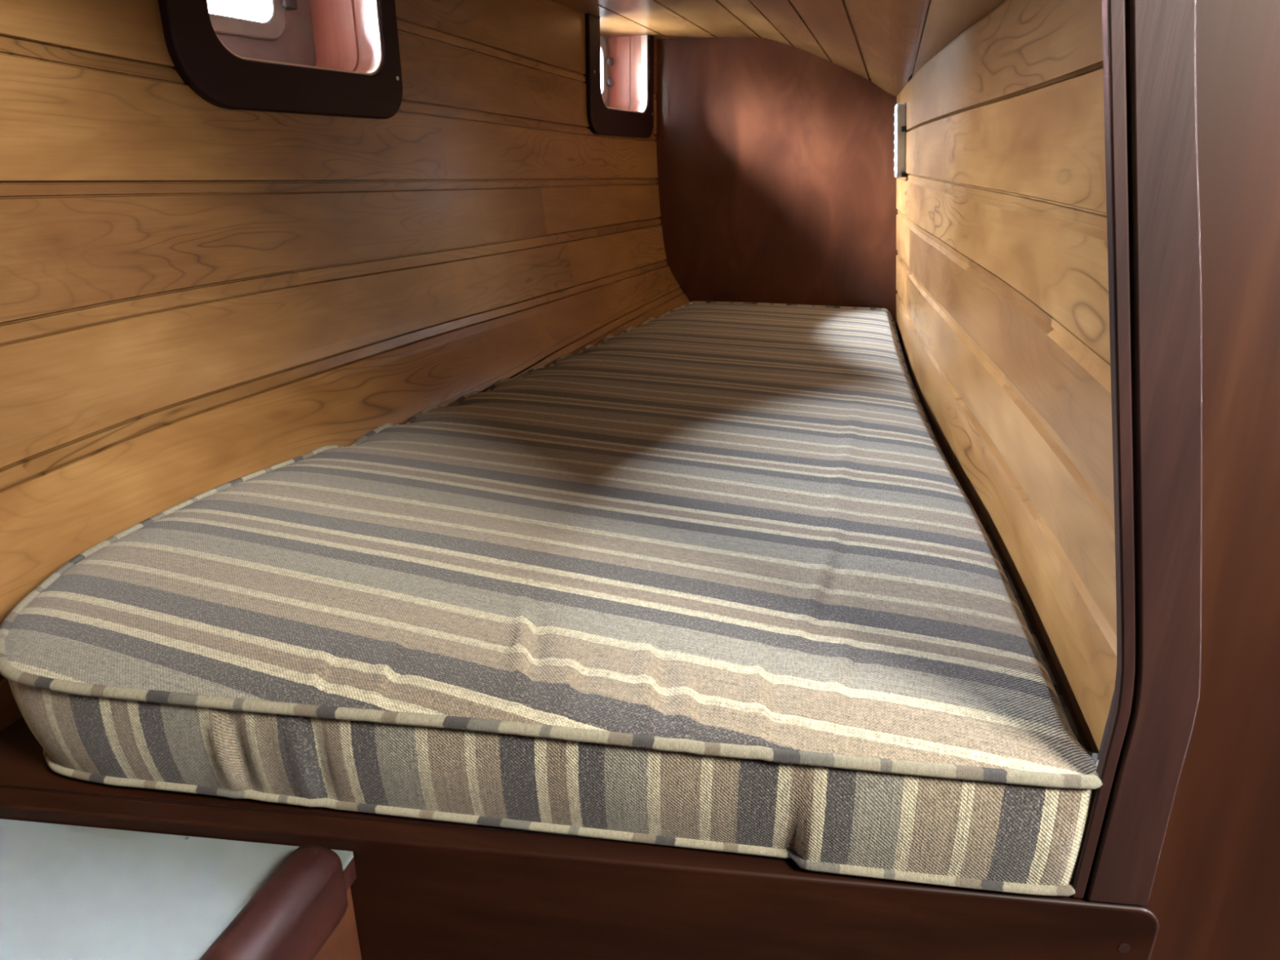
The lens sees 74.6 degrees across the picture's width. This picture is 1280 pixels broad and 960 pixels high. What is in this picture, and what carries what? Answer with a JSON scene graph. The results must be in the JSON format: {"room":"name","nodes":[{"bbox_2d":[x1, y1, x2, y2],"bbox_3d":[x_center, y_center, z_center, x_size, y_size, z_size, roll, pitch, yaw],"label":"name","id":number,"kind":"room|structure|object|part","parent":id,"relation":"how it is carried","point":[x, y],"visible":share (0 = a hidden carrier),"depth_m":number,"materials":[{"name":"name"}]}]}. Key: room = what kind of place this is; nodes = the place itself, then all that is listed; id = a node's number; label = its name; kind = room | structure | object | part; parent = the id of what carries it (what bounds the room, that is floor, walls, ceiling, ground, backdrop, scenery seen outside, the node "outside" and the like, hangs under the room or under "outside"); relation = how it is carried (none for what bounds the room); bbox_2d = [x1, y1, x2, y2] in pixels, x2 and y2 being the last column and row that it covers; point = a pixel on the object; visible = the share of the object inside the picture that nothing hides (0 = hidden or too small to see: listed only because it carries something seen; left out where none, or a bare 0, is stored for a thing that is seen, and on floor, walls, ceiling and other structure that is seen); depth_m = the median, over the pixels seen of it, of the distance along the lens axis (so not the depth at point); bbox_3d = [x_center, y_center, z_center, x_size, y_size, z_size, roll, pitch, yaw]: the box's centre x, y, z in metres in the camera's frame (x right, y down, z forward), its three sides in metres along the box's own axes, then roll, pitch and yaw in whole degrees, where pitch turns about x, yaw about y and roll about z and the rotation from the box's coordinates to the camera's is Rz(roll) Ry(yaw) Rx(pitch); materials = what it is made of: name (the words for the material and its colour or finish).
{"room":"ship interior","nodes":[
{"label":"ship interior","id":0,"kind":"room"},
{"bbox_2d":[0,0,689,731],"bbox_3d":[-0.396,-0.467,1.482,0.312,0.924,2.767,8,22,20],"label":"wall","id":1,"kind":"structure","parent":0,"point":[197,296],"depth_m":1.29,"materials":[{"name":"brown wood"}]},
{"bbox_2d":[157,0,403,119],"bbox_3d":[-0.599,-0.738,1.319,0.175,0.303,0.548,10,23,25],"label":"window","id":2,"kind":"structure","parent":1,"relation":"in","point":[337,58],"depth_m":1.39,"materials":[{"name":"brown wood"}]},
{"bbox_3d":[-0.681,-0.768,1.296,0.014,0.134,0.319,10,23,25],"label":"port frame","id":3,"kind":"part","parent":2,"relation":"part of","materials":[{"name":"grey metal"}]},
{"bbox_3d":[-0.672,-0.752,1.353,0.012,0.300,0.548,10,23,25],"label":"hull plate","id":4,"kind":"part","parent":2,"relation":"part of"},
{"bbox_2d":[582,13,654,137],"bbox_3d":[-0.105,-1.121,2.344,0.145,0.303,0.543,8,22,21],"label":"window","id":5,"kind":"structure","parent":1,"relation":"in","point":[620,74],"depth_m":2.46,"materials":[{"name":"brown wood"}]},
{"bbox_3d":[-0.164,-1.148,2.332,0.014,0.179,0.329,8,22,21],"label":"port frame","id":6,"kind":"part","parent":5,"relation":"part of","materials":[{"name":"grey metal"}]},
{"bbox_3d":[-0.167,-1.132,2.367,0.012,0.300,0.543,8,22,21],"label":"hull plate","id":7,"kind":"part","parent":5,"relation":"part of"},
{"bbox_2d":[653,35,897,329],"bbox_3d":[0.446,-0.882,2.586,0.850,0.900,0.018,5,21,13],"label":"wall","id":8,"kind":"structure","parent":0,"point":[776,180],"depth_m":2.57,"materials":[{"name":"brown wood"}]},
{"bbox_2d":[548,0,1004,96],"bbox_3d":[-0.052,-0.866,1.539,1.453,0.199,2.221,5,21,13],"label":"ceiling","id":9,"kind":"structure","parent":0,"point":[886,42],"depth_m":1.82,"materials":[{"name":"brown wood"}]},
{"bbox_2d":[896,0,1116,753],"bbox_3d":[0.546,-0.427,1.528,0.110,0.793,2.203,4,21,11],"label":"wall","id":10,"kind":"structure","parent":0,"point":[1002,304],"depth_m":0.88,"materials":[{"name":"brown wood"}]},
{"bbox_2d":[893,102,907,177],"bbox_3d":[0.643,-0.836,2.072,0.044,0.171,0.095,5,21,13],"label":"wall light","id":11,"kind":"object","parent":10,"relation":"attached to","point":[900,127],"visible":0.98,"depth_m":2.04,"materials":[{"name":"white plastic"}]},
{"bbox_2d":[1147,0,1279,959],"bbox_3d":[0.880,0.121,0.519,1.347,2.050,0.020,2,21,6],"label":"wall","id":12,"kind":"structure","parent":0,"point":[1215,895],"depth_m":0.54,"materials":[{"name":"brown wood"}]},
{"bbox_2d":[1071,0,1202,906],"bbox_3d":[0.281,-0.157,0.488,0.217,1.008,0.031,2,21,6],"label":"trim","id":13,"kind":"structure","parent":12,"relation":"attached to","point":[1149,63],"depth_m":0.52,"materials":[{"name":"brown wood"}]},
{"bbox_3d":[0.068,1.373,0.139,2.500,0.030,2.150,5,21,13],"label":"floor","id":14,"kind":"structure","parent":0,"visible":0},
{"bbox_2d":[0,818,361,959],"bbox_3d":[-0.617,0.736,0.646,0.636,0.789,0.581,5,21,13],"label":"countertop","id":15,"kind":"structure","parent":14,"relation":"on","point":[68,892],"depth_m":0.67,"materials":[{"name":"white laminate"}]},
{"bbox_3d":[-0.337,0.421,0.449,0.047,0.062,0.570,5,21,14],"label":"rail","id":16,"kind":"part","parent":15,"relation":"part of","materials":[{"name":"brown wood"}]},
{"bbox_2d":[0,786,1159,959],"bbox_3d":[-0.237,0.667,0.856,1.282,0.790,0.025,2,21,6],"label":"board","id":17,"kind":"object","parent":14,"relation":"on","point":[419,891],"visible":0.7,"depth_m":0.70,"materials":[{"name":"brown wood"}]},
{"bbox_2d":[0,716,662,845],"bbox_3d":[0.099,-0.070,1.728,1.130,0.018,2.342,5,21,13],"label":"base","id":18,"kind":"object","parent":17,"relation":"on","point":[24,765],"visible":0.02,"depth_m":0.77,"materials":[{"name":"brown wood"}]},
{"bbox_2d":[0,301,1102,896],"bbox_3d":[0.058,-0.143,1.708,1.057,0.132,2.265,4,21,11],"label":"mattress","id":19,"kind":"object","parent":18,"relation":"on","point":[710,575],"visible":1,"depth_m":0.78,"materials":[{"name":"fabric"}]}
]}

